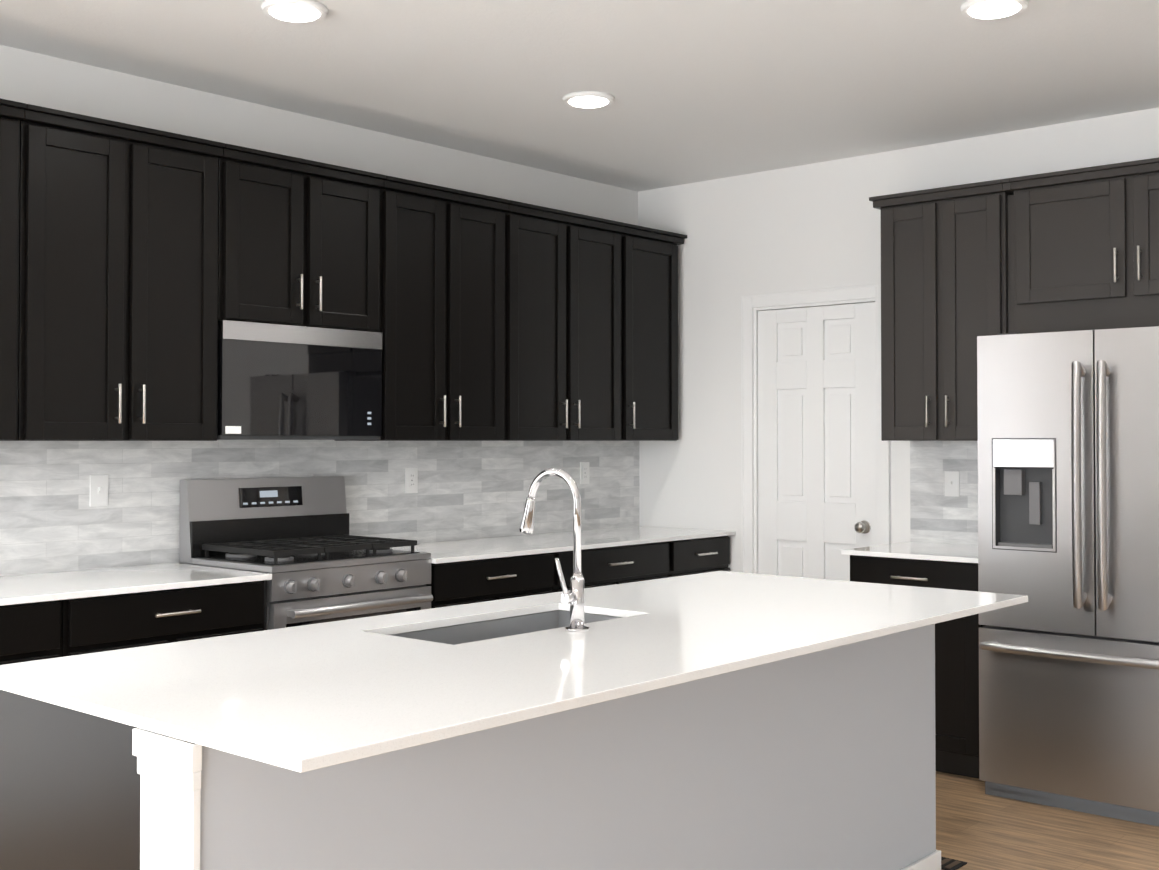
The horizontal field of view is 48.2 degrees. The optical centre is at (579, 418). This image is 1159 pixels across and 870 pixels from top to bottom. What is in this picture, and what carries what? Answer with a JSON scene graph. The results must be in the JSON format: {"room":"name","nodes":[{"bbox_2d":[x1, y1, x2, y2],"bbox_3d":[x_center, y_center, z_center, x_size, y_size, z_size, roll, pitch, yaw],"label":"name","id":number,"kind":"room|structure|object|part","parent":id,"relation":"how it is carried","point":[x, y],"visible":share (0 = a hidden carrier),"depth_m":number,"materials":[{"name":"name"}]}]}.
{"room":"kitchen","nodes":[
{"label":"kitchen","id":0,"kind":"room"},
{"bbox_2d":[0,45,637,224],"bbox_3d":[-2.557,0.067,3.924,0.120,2.743,8.840,-1,-1,41],"label":"wall","id":1,"kind":"structure","parent":0,"point":[36,79],"depth_m":5.37,"materials":[{"name":"white paint"}]},
{"bbox_2d":[0,98,26,440],"bbox_3d":[-2.166,-0.479,4.016,0.356,1.093,0.758,-1,-1,41],"label":"upper cabinet","id":2,"kind":"object","parent":1,"relation":"attached to","point":[11,114],"visible":1,"depth_m":4.17,"materials":[{"name":"black wood"}]},
{"bbox_2d":[90,475,107,506],"bbox_3d":[-1.749,0.262,4.724,0.018,0.114,0.070,-1,-1,41],"label":"switch plate","id":3,"kind":"object","parent":1,"relation":"attached to","point":[98,490],"visible":1,"depth_m":4.72,"materials":[{"name":"white plastic"}]},
{"bbox_2d":[18,104,224,440],"bbox_3d":[-1.670,-0.469,4.581,0.356,1.093,0.743,-1,-1,41],"label":"upper cabinet","id":4,"kind":"object","parent":1,"relation":"attached to","point":[118,281],"visible":1,"depth_m":4.45,"materials":[{"name":"black wood"}]},
{"bbox_2d":[218,143,385,331],"bbox_3d":[-1.172,-0.684,5.153,0.356,0.645,0.763,-1,-1,41],"label":"upper cabinet","id":5,"kind":"object","parent":1,"relation":"attached to","point":[298,241],"visible":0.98,"depth_m":5.02,"materials":[{"name":"black wood"}]},
{"bbox_2d":[217,320,381,439],"bbox_3d":[-1.183,-0.137,5.154,0.325,0.440,0.758,-1,-1,41],"label":"over-the-range microwave","id":6,"kind":"object","parent":5,"relation":"attached to","point":[281,382],"visible":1,"depth_m":5.02,"materials":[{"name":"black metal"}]},
{"bbox_2d":[0,440,638,575],"bbox_3d":[-1.111,0.324,5.471,0.009,0.472,4.360,-1,-1,41],"label":"backsplash","id":7,"kind":"structure","parent":1,"relation":"attached to","point":[51,520],"depth_m":5.42,"materials":[{"name":"tile"}]},
{"bbox_2d":[405,468,417,492],"bbox_3d":[-0.759,0.279,5.860,0.008,0.114,0.070,-1,-1,41],"label":"electrical outlet plate","id":8,"kind":"object","parent":1,"relation":"attached to","point":[411,480],"visible":1,"depth_m":5.86,"materials":[{"name":"white plastic"}]},
{"bbox_2d":[335,175,510,440],"bbox_3d":[-0.678,-0.450,5.713,0.356,1.093,0.733,-1,-1,41],"label":"upper cabinet","id":9,"kind":"object","parent":1,"relation":"attached to","point":[441,282],"visible":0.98,"depth_m":5.59,"materials":[{"name":"black wood"}]},
{"bbox_2d":[503,200,626,440],"bbox_3d":[-0.160,-0.441,6.303,0.356,1.093,0.833,-1,-1,41],"label":"upper cabinet","id":10,"kind":"object","parent":1,"relation":"attached to","point":[562,332],"visible":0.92,"depth_m":6.17,"materials":[{"name":"black wood"}]},
{"bbox_2d":[580,462,588,483],"bbox_3d":[0.028,0.283,6.758,0.008,0.114,0.070,-1,-1,41],"label":"electrical outlet plate","id":11,"kind":"object","parent":1,"relation":"attached to","point":[584,472],"visible":1,"depth_m":6.75,"materials":[{"name":"white plastic"}]},
{"bbox_2d":[620,223,686,440],"bbox_3d":[0.283,-0.432,6.809,0.356,1.093,0.508,-1,-1,41],"label":"upper cabinet","id":12,"kind":"object","parent":1,"relation":"attached to","point":[649,334],"visible":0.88,"depth_m":6.69,"materials":[{"name":"black wood"}]},
{"bbox_2d":[0,0,1158,191],"bbox_3d":[0.346,-1.397,1.404,7.840,0.100,8.840,-1,-1,41],"label":"ceiling","id":13,"kind":"structure","parent":0,"point":[702,90],"depth_m":4.76,"materials":[{"name":"white paint"}]},
{"bbox_2d":[261,0,327,22],"bbox_3d":[-0.902,-1.290,4.105,0.208,0.022,0.208,-1,-1,41],"label":"recessed light","id":14,"kind":"object","parent":13,"relation":"in","point":[300,11],"visible":1,"depth_m":4.07,"materials":[{"name":"white plastic"}]},
{"bbox_2d":[563,91,613,107],"bbox_3d":[0.036,-1.272,5.184,0.208,0.022,0.208,-1,-1,41],"label":"recessed light","id":15,"kind":"object","parent":13,"relation":"in","point":[588,99],"visible":1,"depth_m":5.14,"materials":[{"name":"white plastic"}]},
{"bbox_2d":[960,0,1028,19],"bbox_3d":[1.304,-1.291,4.074,0.208,0.022,0.208,-1,-1,41],"label":"recessed light","id":16,"kind":"object","parent":13,"relation":"in","point":[985,9],"visible":1,"depth_m":4.05,"materials":[{"name":"white"}]},
{"bbox_2d":[638,108,1158,571],"bbox_3d":[3.265,0.103,4.619,7.720,2.793,0.120,-1,-1,41],"label":"wall","id":17,"kind":"structure","parent":0,"point":[813,226],"depth_m":6.60,"materials":[{"name":"white paint"}]},
{"bbox_2d":[741,284,890,580],"bbox_3d":[1.176,0.422,6.407,0.831,2.115,0.175,-1,-1,41],"label":"door","id":18,"kind":"structure","parent":17,"relation":"attached to","point":[815,478],"depth_m":6.41,"materials":[{"name":"white wood"}]},
{"bbox_2d":[869,178,1014,440],"bbox_3d":[1.653,-0.450,5.722,0.650,1.093,0.356,-1,-1,41],"label":"upper cabinet","id":19,"kind":"object","parent":17,"relation":"attached to","point":[944,277],"depth_m":5.62,"materials":[{"name":"grey wood"}]},
{"bbox_3d":[1.888,-0.670,5.527,0.036,0.660,0.344,-1,-1,41],"label":"wall cabinet filler panel","id":20,"kind":"part","parent":19,"relation":"part of","materials":[{"name":"black wood"}]},
{"bbox_2d":[910,441,977,544],"bbox_3d":[1.792,0.330,5.819,0.662,0.472,0.009,-1,-1,41],"label":"backsplash","id":21,"kind":"structure","parent":17,"relation":"attached to","point":[937,514],"depth_m":5.93,"materials":[{"name":"tile"}]},
{"bbox_2d":[945,471,958,496],"bbox_3d":[1.690,0.296,5.891,0.070,0.114,0.018,-1,-1,41],"label":"switch plate","id":22,"kind":"object","parent":17,"relation":"attached to","point":[951,483],"visible":1,"depth_m":5.89,"materials":[{"name":"white plastic"}]},
{"bbox_2d":[1010,158,1158,333],"bbox_3d":[2.253,-0.675,5.199,0.945,0.660,0.356,-1,-1,41],"label":"upper cabinet","id":23,"kind":"object","parent":17,"relation":"attached to","point":[1086,248],"visible":0.98,"depth_m":5.21,"materials":[{"name":"grey wood"}]},
{"bbox_2d":[936,771,1158,869],"bbox_3d":[0.346,1.446,1.357,7.840,0.100,8.840,-1,-1,41],"label":"floor","id":24,"kind":"structure","parent":0,"point":[977,828],"depth_m":4.50,"materials":[{"name":"brown wood"}]},
{"bbox_2d":[0,600,61,664],"bbox_3d":[-2.053,0.996,3.892,0.656,0.884,0.758,-1,-1,41],"label":"base cabinet","id":25,"kind":"object","parent":24,"relation":"on","point":[30,631],"visible":0.19,"depth_m":3.91,"materials":[{"name":"black wood"}]},
{"bbox_2d":[0,563,271,605],"bbox_3d":[-1.813,0.547,4.182,0.645,0.020,1.502,-1,-1,41],"label":"countertop","id":26,"kind":"structure","parent":25,"relation":"on","point":[40,587],"depth_m":4.32,"materials":[{"name":"white stone"}]},
{"bbox_2d":[62,580,263,656],"bbox_3d":[-1.558,1.006,4.457,0.656,0.884,0.741,-1,-1,41],"label":"base cabinet","id":27,"kind":"object","parent":24,"relation":"on","point":[109,622],"visible":0.25,"depth_m":4.23,"materials":[{"name":"black wood"}]},
{"bbox_2d":[179,476,432,629],"bbox_3d":[-1.033,0.846,5.013,0.662,1.222,0.752,-1,-1,41],"label":"gas range","id":28,"kind":"object","parent":24,"relation":"on","point":[305,549],"visible":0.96,"depth_m":4.96,"materials":[{"name":"silver metal"}]},
{"bbox_2d":[0,627,940,869],"bbox_3d":[-0.048,0.987,3.342,0.814,0.884,2.668,-1,-1,41],"label":"kitchen island","id":29,"kind":"object","parent":24,"relation":"on","point":[726,721],"depth_m":2.76,"materials":[{"name":"grey"}]},
{"bbox_2d":[0,571,1027,774],"bbox_3d":[0.048,0.532,3.274,1.127,0.020,2.672,-1,-1,41],"label":"island countertop","id":30,"kind":"structure","parent":29,"relation":"on","point":[304,699],"depth_m":2.73,"materials":[{"name":"white stone"}]},
{"bbox_2d":[391,610,622,644],"bbox_3d":[-0.174,0.706,3.341,0.388,0.323,0.778,-1,-1,41],"label":"sink","id":31,"kind":"object","parent":30,"relation":"in","point":[486,630],"visible":0.02,"depth_m":3.54,"materials":[{"name":"grey metal"}]},
{"bbox_2d":[519,468,588,631],"bbox_3d":[-0.083,0.322,3.227,0.220,0.398,0.109,-1,-1,41],"label":"faucet","id":32,"kind":"object","parent":30,"relation":"on","point":[574,597],"visible":1,"depth_m":3.19,"materials":[{"name":"silver metal"}]},
{"bbox_2d":[426,553,552,607],"bbox_3d":[-0.564,1.024,5.590,0.656,0.884,0.731,-1,-1,41],"label":"base cabinet","id":33,"kind":"object","parent":24,"relation":"on","point":[467,582],"visible":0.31,"depth_m":5.38,"materials":[{"name":"black wood"}]},
{"bbox_2d":[552,541,668,592],"bbox_3d":[-0.048,1.034,6.180,0.656,0.884,0.833,-1,-1,41],"label":"base cabinet","id":34,"kind":"object","parent":24,"relation":"on","point":[605,566],"visible":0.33,"depth_m":5.99,"materials":[{"name":"black wood"}]},
{"bbox_2d":[391,526,735,563],"bbox_3d":[-0.123,0.579,6.111,0.645,0.020,2.084,-1,-1,41],"label":"countertop","id":35,"kind":"structure","parent":34,"relation":"on","point":[477,549],"depth_m":5.99,"materials":[{"name":"white stone"}]},
{"bbox_2d":[668,536,729,576],"bbox_3d":[0.398,1.042,6.688,0.656,0.884,0.514,-1,-1,41],"label":"base cabinet","id":36,"kind":"object","parent":24,"relation":"on","point":[697,556],"visible":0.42,"depth_m":6.48,"materials":[{"name":"black wood"}]},
{"bbox_2d":[850,555,986,778],"bbox_3d":[1.569,1.024,5.571,0.606,0.884,0.656,-1,-1,41],"label":"base cabinet","id":37,"kind":"object","parent":24,"relation":"on","point":[956,696],"visible":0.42,"depth_m":5.26,"materials":[{"name":"black wood"}]},
{"bbox_2d":[841,541,977,562],"bbox_3d":[1.570,0.570,5.575,0.624,0.020,0.660,-1,-1,41],"label":"countertop","id":38,"kind":"structure","parent":37,"relation":"on","point":[948,552],"depth_m":5.48,"materials":[{"name":"white stone"}]},
{"bbox_2d":[941,857,966,869],"bbox_3d":[1.124,1.441,4.248,0.260,0.006,0.105,-1,-1,41],"label":"floor vent","id":39,"kind":"object","parent":24,"relation":"in","point":[949,864],"visible":0.27,"depth_m":4.18,"materials":[{"name":"black metal"}]},
{"bbox_2d":[977,326,1158,826],"bbox_3d":[2.099,0.561,4.978,0.894,1.790,0.805,-1,-1,41],"label":"refrigerator","id":40,"kind":"object","parent":24,"relation":"on","point":[1068,483],"visible":1,"depth_m":4.78,"materials":[{"name":"silver metal"}]}
]}

